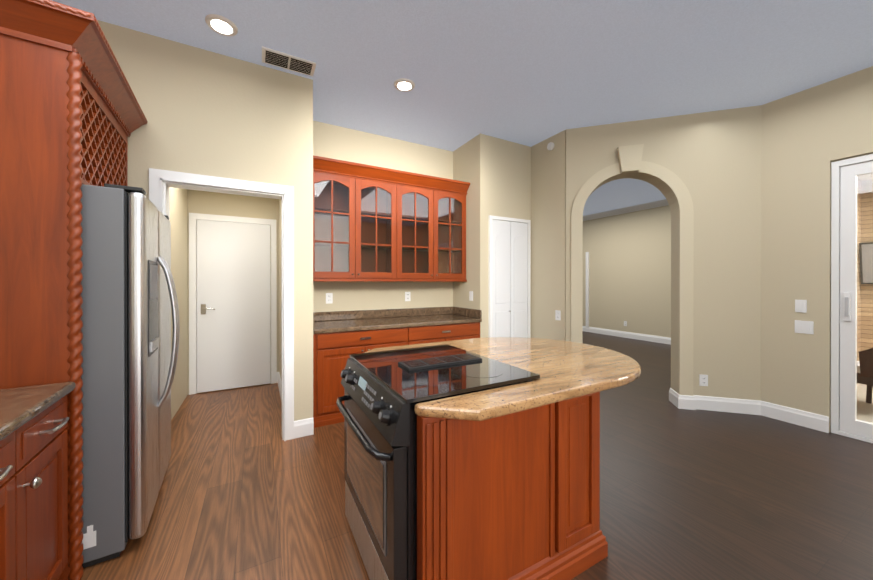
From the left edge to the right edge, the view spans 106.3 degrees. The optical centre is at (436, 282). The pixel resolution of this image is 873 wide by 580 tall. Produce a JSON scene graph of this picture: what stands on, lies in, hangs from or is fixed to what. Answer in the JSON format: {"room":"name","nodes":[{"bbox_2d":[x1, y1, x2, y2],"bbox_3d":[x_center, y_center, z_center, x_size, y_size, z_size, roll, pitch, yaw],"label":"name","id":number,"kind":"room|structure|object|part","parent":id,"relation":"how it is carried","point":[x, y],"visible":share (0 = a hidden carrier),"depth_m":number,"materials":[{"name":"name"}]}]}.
{"room":"kitchen","nodes":[
{"label":"kitchen","id":0,"kind":"room"},
{"bbox_2d":[170,187,187,419],"bbox_3d":[-2.562,-0.224,3.068,0.120,3.050,1.620,0,0,-28],"label":"wall","id":1,"kind":"structure","parent":0,"point":[179,252],"depth_m":3.46,"materials":[{"name":"beige paint"}]},
{"bbox_2d":[97,20,289,198],"bbox_3d":[-1.989,-0.223,2.389,1.680,3.050,0.120,0,0,-28],"label":"wall","id":2,"kind":"structure","parent":0,"point":[208,113],"depth_m":2.45,"materials":[{"name":"beige paint"}]},
{"bbox_2d":[149,168,293,440],"bbox_3d":[-1.630,0.250,2.568,0.930,2.105,0.150,0,0,-28],"label":"door frame","id":3,"kind":"structure","parent":2,"relation":"attached to","point":[161,182],"depth_m":2.69,"materials":[{"name":"white wood"}]},
{"bbox_2d":[187,189,278,393],"bbox_3d":[-2.476,-0.227,4.104,1.260,3.050,0.120,0,0,-28],"label":"wall","id":4,"kind":"structure","parent":0,"point":[207,202],"depth_m":4.03,"materials":[{"name":"beige paint"}]},
{"bbox_2d":[189,213,276,394],"bbox_3d":[-2.476,0.241,4.026,0.915,2.115,0.020,0,0,-28],"label":"door frame","id":5,"kind":"structure","parent":4,"relation":"attached to","point":[193,217],"depth_m":3.85,"materials":[{"name":"white wood"}]},
{"bbox_2d":[197,220,270,392],"bbox_3d":[-2.455,0.273,3.993,0.770,2.028,0.088,0,0,-28],"label":"hall door","id":6,"kind":"structure","parent":4,"relation":"in","point":[233,305],"depth_m":4.00,"materials":[{"name":"white wood"}]},
{"bbox_2d":[279,74,312,420],"bbox_3d":[-1.558,-0.225,3.545,0.180,3.050,1.740,0,0,-28],"label":"wall","id":7,"kind":"structure","parent":0,"point":[301,135],"depth_m":2.79,"materials":[{"name":"beige paint"}]},
{"bbox_2d":[278,372,280,397],"bbox_3d":[-1.674,1.230,3.554,0.018,0.140,1.620,0,0,-28],"label":"baseboard","id":8,"kind":"structure","parent":7,"relation":"attached to","point":[279,382],"depth_m":3.90,"materials":[{"name":"white wood"}]},
{"bbox_2d":[294,418,313,438],"bbox_3d":[-1.128,1.232,2.782,0.155,0.140,0.018,0,0,-28],"label":"baseboard","id":9,"kind":"structure","parent":7,"relation":"attached to","point":[303,427],"depth_m":2.78,"materials":[{"name":"white wood"}]},
{"bbox_2d":[313,121,452,311],"bbox_3d":[-0.629,-0.226,3.981,1.870,3.050,0.120,0,0,-28],"label":"wall","id":10,"kind":"structure","parent":0,"point":[342,143],"depth_m":3.88,"materials":[{"name":"beige paint"}]},
{"bbox_2d":[326,293,332,303],"bbox_3d":[-1.182,0.170,3.607,0.072,0.116,0.008,0,0,-28],"label":"outlet","id":11,"kind":"object","parent":10,"relation":"attached to","point":[329,298],"visible":1,"depth_m":3.60,"materials":[{"name":"white plastic"}]},
{"bbox_2d":[313,155,360,278],"bbox_3d":[-1.104,-0.635,3.462,0.529,1.180,0.327,0,0,-28],"label":"upper cabinet","id":12,"kind":"object","parent":10,"relation":"attached to","point":[354,178],"depth_m":3.42,"materials":[{"name":"brown wood"}]},
{"bbox_2d":[361,164,404,278],"bbox_3d":[-0.723,-0.636,3.669,0.587,1.180,0.327,0,0,-28],"label":"upper cabinet","id":13,"kind":"object","parent":10,"relation":"attached to","point":[393,182],"depth_m":3.65,"materials":[{"name":"brown wood"}]},
{"bbox_2d":[405,292,410,300],"bbox_3d":[-0.356,0.168,4.056,0.072,0.116,0.008,0,0,-28],"label":"outlet","id":14,"kind":"object","parent":10,"relation":"attached to","point":[407,296],"visible":1,"depth_m":4.05,"materials":[{"name":"white plastic"}]},
{"bbox_2d":[405,171,440,278],"bbox_3d":[-0.316,-0.636,3.890,0.586,1.180,0.327,0,0,-28],"label":"upper cabinet","id":15,"kind":"object","parent":10,"relation":"attached to","point":[427,187],"depth_m":3.87,"materials":[{"name":"brown wood"}]},
{"bbox_2d":[441,179,468,278],"bbox_3d":[0.065,-0.637,4.097,0.530,1.180,0.327,0,0,-28],"label":"upper cabinet","id":16,"kind":"object","parent":10,"relation":"attached to","point":[450,188],"depth_m":4.06,"materials":[{"name":"brown wood"}]},
{"bbox_2d":[315,181,461,272],"bbox_3d":[-0.448,-0.583,3.647,1.736,0.947,0.003,0,0,-28],"label":"panel","id":17,"kind":"object","parent":16,"relation":"attached to","point":[336,206],"visible":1,"depth_m":3.55,"materials":[{"name":"clear glass"}]},
{"bbox_2d":[52,0,872,215],"bbox_3d":[1.649,-1.800,3.461,9.800,0.100,10.300,0,0,-28],"label":"ceiling","id":18,"kind":"structure","parent":0,"point":[530,73],"depth_m":2.49,"materials":[{"name":"white paint"}]},
{"bbox_2d":[205,14,237,35],"bbox_3d":[-1.455,-1.740,2.220,0.190,0.012,0.190,0,0,-28],"label":"recessed light","id":19,"kind":"object","parent":18,"relation":"in","point":[220,24],"visible":1,"depth_m":2.21,"materials":[{"name":"white"}]},
{"bbox_2d":[262,46,315,76],"bbox_3d":[-1.163,-1.740,2.583,0.380,0.015,0.180,0,0,-28],"label":"ceiling vent","id":20,"kind":"object","parent":18,"relation":"in","point":[286,61],"visible":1,"depth_m":2.57,"materials":[{"name":"white metal"}]},
{"bbox_2d":[394,78,414,91],"bbox_3d":[-0.283,-1.742,2.890,0.190,0.012,0.190,0,0,-28],"label":"recessed light","id":21,"kind":"object","parent":18,"relation":"in","point":[404,85],"visible":0.98,"depth_m":2.88,"materials":[{"name":"white"}]},
{"bbox_2d":[81,331,872,579],"bbox_3d":[1.649,1.350,3.469,9.800,0.100,10.300,0,0,-28],"label":"floor","id":22,"kind":"structure","parent":0,"point":[246,492],"depth_m":1.99,"materials":[{"name":"brown wood"}]},
{"bbox_2d":[0,417,35,579],"bbox_3d":[-1.506,0.884,0.717,0.630,0.844,0.523,0,0,-33],"label":"base cabinet","id":23,"kind":"object","parent":22,"relation":"on","point":[33,534],"depth_m":1.07,"materials":[{"name":"brown wood"}]},
{"bbox_2d":[36,395,67,579],"bbox_3d":[-1.709,0.883,1.036,0.630,0.844,0.469,0,0,-33],"label":"base cabinet","id":24,"kind":"object","parent":22,"relation":"on","point":[51,449],"depth_m":1.28,"materials":[{"name":"brown wood"}]},
{"bbox_2d":[0,417,68,488],"bbox_3d":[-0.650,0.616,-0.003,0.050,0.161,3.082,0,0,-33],"label":"handle","id":25,"kind":"object","parent":24,"relation":"attached to","point":[35,482],"visible":1,"depth_m":1.10,"materials":[{"name":"silver metal"}]},
{"bbox_2d":[0,382,75,440],"bbox_3d":[-0.894,0.444,-0.226,0.650,0.040,3.472,0,0,-33],"label":"countertop","id":26,"kind":"structure","parent":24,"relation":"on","point":[20,407],"depth_m":1.17,"materials":[{"name":"stone"}]},
{"bbox_2d":[0,0,147,579],"bbox_3d":[-2.035,0.084,1.640,0.731,2.440,1.078,0,0,-32],"label":"surround","id":27,"kind":"object","parent":22,"relation":"on","point":[72,117],"visible":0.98,"depth_m":1.38,"materials":[{"name":"brown wood"}]},
{"bbox_2d":[80,184,179,567],"bbox_3d":[-1.958,0.420,1.768,0.907,1.768,0.882,0,0,-32],"label":"fridge","id":28,"kind":"object","parent":22,"relation":"on","point":[104,306],"depth_m":1.55,"materials":[{"name":"silver metal"}]},
{"bbox_3d":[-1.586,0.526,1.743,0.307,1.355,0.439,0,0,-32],"label":"fridge handle","id":29,"kind":"part","parent":28,"relation":"part of","materials":[{"name":"silver metal"}]},
{"bbox_3d":[-1.681,0.400,1.945,0.067,1.688,0.880,0,0,-32],"label":"fridge door","id":30,"kind":"part","parent":28,"relation":"part of","materials":[{"name":"silver metal"}]},
{"bbox_2d":[313,327,416,427],"bbox_3d":[-0.826,0.877,3.442,0.997,0.844,0.635,0,0,-28],"label":"base cabinet","id":31,"kind":"object","parent":22,"relation":"on","point":[332,352],"depth_m":3.03,"materials":[{"name":"brown wood"}]},
{"bbox_2d":[313,306,481,333],"bbox_3d":[-0.443,0.384,3.640,1.860,0.140,0.650,0,0,-28],"label":"countertop","id":32,"kind":"structure","parent":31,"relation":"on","point":[340,321],"depth_m":3.68,"materials":[{"name":"stone"}]},
{"bbox_2d":[336,344,539,579],"bbox_3d":[-0.063,0.846,1.608,0.739,0.916,0.800,0,0,-28],"label":"range","id":33,"kind":"object","parent":22,"relation":"on","point":[385,392],"visible":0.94,"depth_m":1.34,"materials":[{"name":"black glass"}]},
{"bbox_2d":[417,322,479,343],"bbox_3d":[-0.067,0.876,3.854,0.997,0.844,0.635,0,0,-28],"label":"base cabinet","id":34,"kind":"object","parent":22,"relation":"on","point":[425,334],"depth_m":3.60,"materials":[{"name":"brown wood"}]},
{"bbox_2d":[360,330,450,351],"bbox_3d":[-0.285,0.589,3.350,0.997,0.134,0.040,0,0,-28],"label":"handle","id":35,"kind":"object","parent":34,"relation":"attached to","point":[370,338],"visible":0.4,"depth_m":3.14,"materials":[{"name":"silver metal"}]},
{"bbox_2d":[453,133,530,337],"bbox_3d":[0.743,-0.227,4.379,0.920,3.050,0.730,0,0,-28],"label":"wall block","id":36,"kind":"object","parent":22,"relation":"on","point":[495,172],"visible":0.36,"depth_m":3.99,"materials":[{"name":"beige paint"}]},
{"bbox_2d":[469,291,472,300],"bbox_3d":[0.422,0.159,3.995,0.009,0.116,0.072,0,0,-28],"label":"light switch","id":37,"kind":"object","parent":36,"relation":"attached to","point":[470,295],"visible":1,"depth_m":3.99,"materials":[{"name":"white plastic"}]},
{"bbox_2d":[488,215,530,337],"bbox_3d":[0.910,0.248,4.041,0.650,2.100,0.025,0,0,-28],"label":"trim","id":38,"kind":"structure","parent":36,"relation":"attached to","point":[491,217],"depth_m":3.91,"materials":[{"name":"white wood"}]},
{"bbox_2d":[492,220,527,337],"bbox_3d":[0.915,0.265,4.031,0.560,2.043,0.043,0,0,-28],"label":"closet door","id":39,"kind":"structure","parent":36,"relation":"attached to","point":[509,272],"depth_m":4.03,"materials":[{"name":"white wood"}]},
{"bbox_2d":[417,392,607,579],"bbox_3d":[0.169,0.882,1.734,0.975,0.845,0.925,0,0,-28],"label":"kitchen island","id":40,"kind":"object","parent":22,"relation":"on","point":[514,496],"visible":0.62,"depth_m":1.32,"materials":[{"name":"brown wood"}]},
{"bbox_2d":[364,337,640,420],"bbox_3d":[0.383,0.439,1.869,1.508,0.040,1.160,0,0,-28],"label":"island countertop","id":41,"kind":"structure","parent":40,"relation":"on","point":[565,370],"depth_m":1.52,"materials":[{"name":"stone"}]},
{"bbox_2d":[857,383,872,422],"bbox_3d":[5.472,1.297,2.273,2.780,0.012,3.550,0,0,-28],"label":"rug","id":42,"kind":"object","parent":22,"relation":"on","point":[863,401],"depth_m":3.41,"materials":[{"name":"beige fabric"}]},
{"bbox_2d":[857,348,872,403],"bbox_3d":[4.518,0.851,3.255,0.701,0.861,0.646,0,0,-28],"label":"chair","id":43,"kind":"object","parent":42,"relation":"on","point":[864,374],"depth_m":3.21,"materials":[{"name":"brown wicker"}]},
{"bbox_2d":[531,130,565,340],"bbox_3d":[1.396,-0.227,4.014,0.120,3.050,0.535,0,0,-28],"label":"wall","id":44,"kind":"structure","parent":0,"point":[548,233],"depth_m":3.96,"materials":[{"name":"beige paint"}]},
{"bbox_2d":[547,142,553,150],"bbox_3d":[1.361,-1.631,3.909,0.035,0.090,0.090,0,0,-28],"label":"smoke detector","id":45,"kind":"object","parent":44,"relation":"attached to","point":[550,146],"visible":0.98,"depth_m":3.89,"materials":[{"name":"white plastic"}]},
{"bbox_2d":[555,310,560,320],"bbox_3d":[1.421,0.379,3.833,0.008,0.116,0.072,0,0,-28],"label":"electrical outlet","id":46,"kind":"object","parent":44,"relation":"attached to","point":[557,314],"visible":1,"depth_m":3.83,"materials":[{"name":"white plastic"}]},
{"bbox_2d":[582,205,670,337],"bbox_3d":[4.702,-0.235,7.399,0.120,3.050,5.900,0,0,-28],"label":"wall","id":47,"kind":"structure","parent":0,"point":[630,268],"depth_m":7.62,"materials":[{"name":"beige paint"}]},
{"bbox_2d":[586,252,588,326],"bbox_3d":[3.963,0.167,8.603,0.030,1.960,0.080,0,0,-28],"label":"door frame","id":48,"kind":"structure","parent":47,"relation":"attached to","point":[587,289],"depth_m":8.58,"materials":[{"name":"white"}]},
{"bbox_2d":[583,199,668,220],"bbox_3d":[4.634,-1.700,7.290,0.100,0.120,5.780,0,0,-28],"label":"crown molding","id":49,"kind":"structure","parent":47,"relation":"attached to","point":[649,205],"depth_m":7.61,"materials":[{"name":"white"}]},
{"bbox_2d":[582,326,670,344],"bbox_3d":[4.670,1.220,7.316,0.018,0.140,5.780,0,0,-28],"label":"baseboard","id":50,"kind":"structure","parent":47,"relation":"attached to","point":[653,338],"depth_m":7.62,"materials":[{"name":"white wood"}]},
{"bbox_2d":[566,105,761,400],"bbox_3d":[2.358,-0.225,3.536,1.800,3.050,0.285,0,0,17],"label":"wall","id":51,"kind":"structure","parent":0,"point":[701,172],"depth_m":3.37,"materials":[{"name":"beige paint"}]},
{"bbox_2d":[699,374,707,385],"bbox_3d":[2.742,1.000,3.360,0.072,0.116,0.008,0,0,17],"label":"outlet","id":52,"kind":"object","parent":51,"relation":"attached to","point":[703,380],"visible":1,"depth_m":3.36,"materials":[{"name":"white plastic"}]},
{"bbox_2d":[669,388,828,432],"bbox_3d":[2.914,1.230,3.192,0.539,0.140,1.086,0,0,-28],"label":"baseboard","id":53,"kind":"structure","parent":51,"relation":"attached to","point":[815,421],"depth_m":3.24,"materials":[{"name":"white wood"}]},
{"bbox_2d":[761,66,872,431],"bbox_3d":[4.188,-0.220,1.533,0.120,3.050,3.920,0,0,-28],"label":"wall","id":54,"kind":"structure","parent":0,"point":[809,135],"depth_m":2.98,"materials":[{"name":"beige paint"}]},
{"bbox_2d":[795,300,806,312],"bbox_3d":[3.324,0.211,2.988,0.009,0.116,0.072,0,0,-28],"label":"light switch","id":55,"kind":"object","parent":54,"relation":"attached to","point":[800,305],"visible":1,"depth_m":2.98,"materials":[{"name":"white plastic"}]},
{"bbox_2d":[795,320,813,333],"bbox_3d":[3.334,0.401,2.971,0.009,0.116,0.116,0,0,-28],"label":"light switch","id":56,"kind":"object","parent":54,"relation":"attached to","point":[805,327],"visible":1,"depth_m":2.97,"materials":[{"name":"white plastic"}]},
{"bbox_2d":[831,154,872,442],"bbox_3d":[4.042,0.129,1.785,0.098,2.350,2.451,0,0,-28],"label":"sliding door","id":57,"kind":"structure","parent":54,"relation":"in","point":[845,421],"depth_m":2.78,"materials":[{"name":"white wood"}]},
{"bbox_2d":[857,174,872,180],"bbox_3d":[5.485,-1.427,2.234,2.830,0.060,3.680,0,0,-28],"label":"ceiling","id":58,"kind":"structure","parent":0,"point":[865,178],"depth_m":4.36,"materials":[{"name":"beige paint"}]},
{"bbox_2d":[861,179,872,350],"bbox_3d":[6.809,-0.224,2.888,0.120,3.050,3.800,0,0,-28],"label":"wall","id":59,"kind":"structure","parent":0,"point":[865,306],"depth_m":4.47,"materials":[{"name":"wood"}]},
{"bbox_2d":[859,242,872,283],"bbox_3d":[5.979,-0.262,4.030,0.158,0.560,0.940,0,0,-28],"label":"tv","id":60,"kind":"object","parent":59,"relation":"attached to","point":[869,264],"depth_m":4.38,"materials":[{"name":"black"}]},
{"bbox_3d":[4.798,-0.227,4.026,3.330,3.050,0.120,0,0,-28],"label":"wall","id":61,"kind":"structure","parent":0,"visible":0},
{"bbox_2d":[857,179,860,360],"bbox_3d":[4.615,-0.051,3.850,2.820,2.700,0.015,0,0,-28],"label":"cladding","id":62,"kind":"object","parent":61,"relation":"attached to","point":[858,283],"depth_m":4.46,"materials":[{"name":"wood"}]}
]}

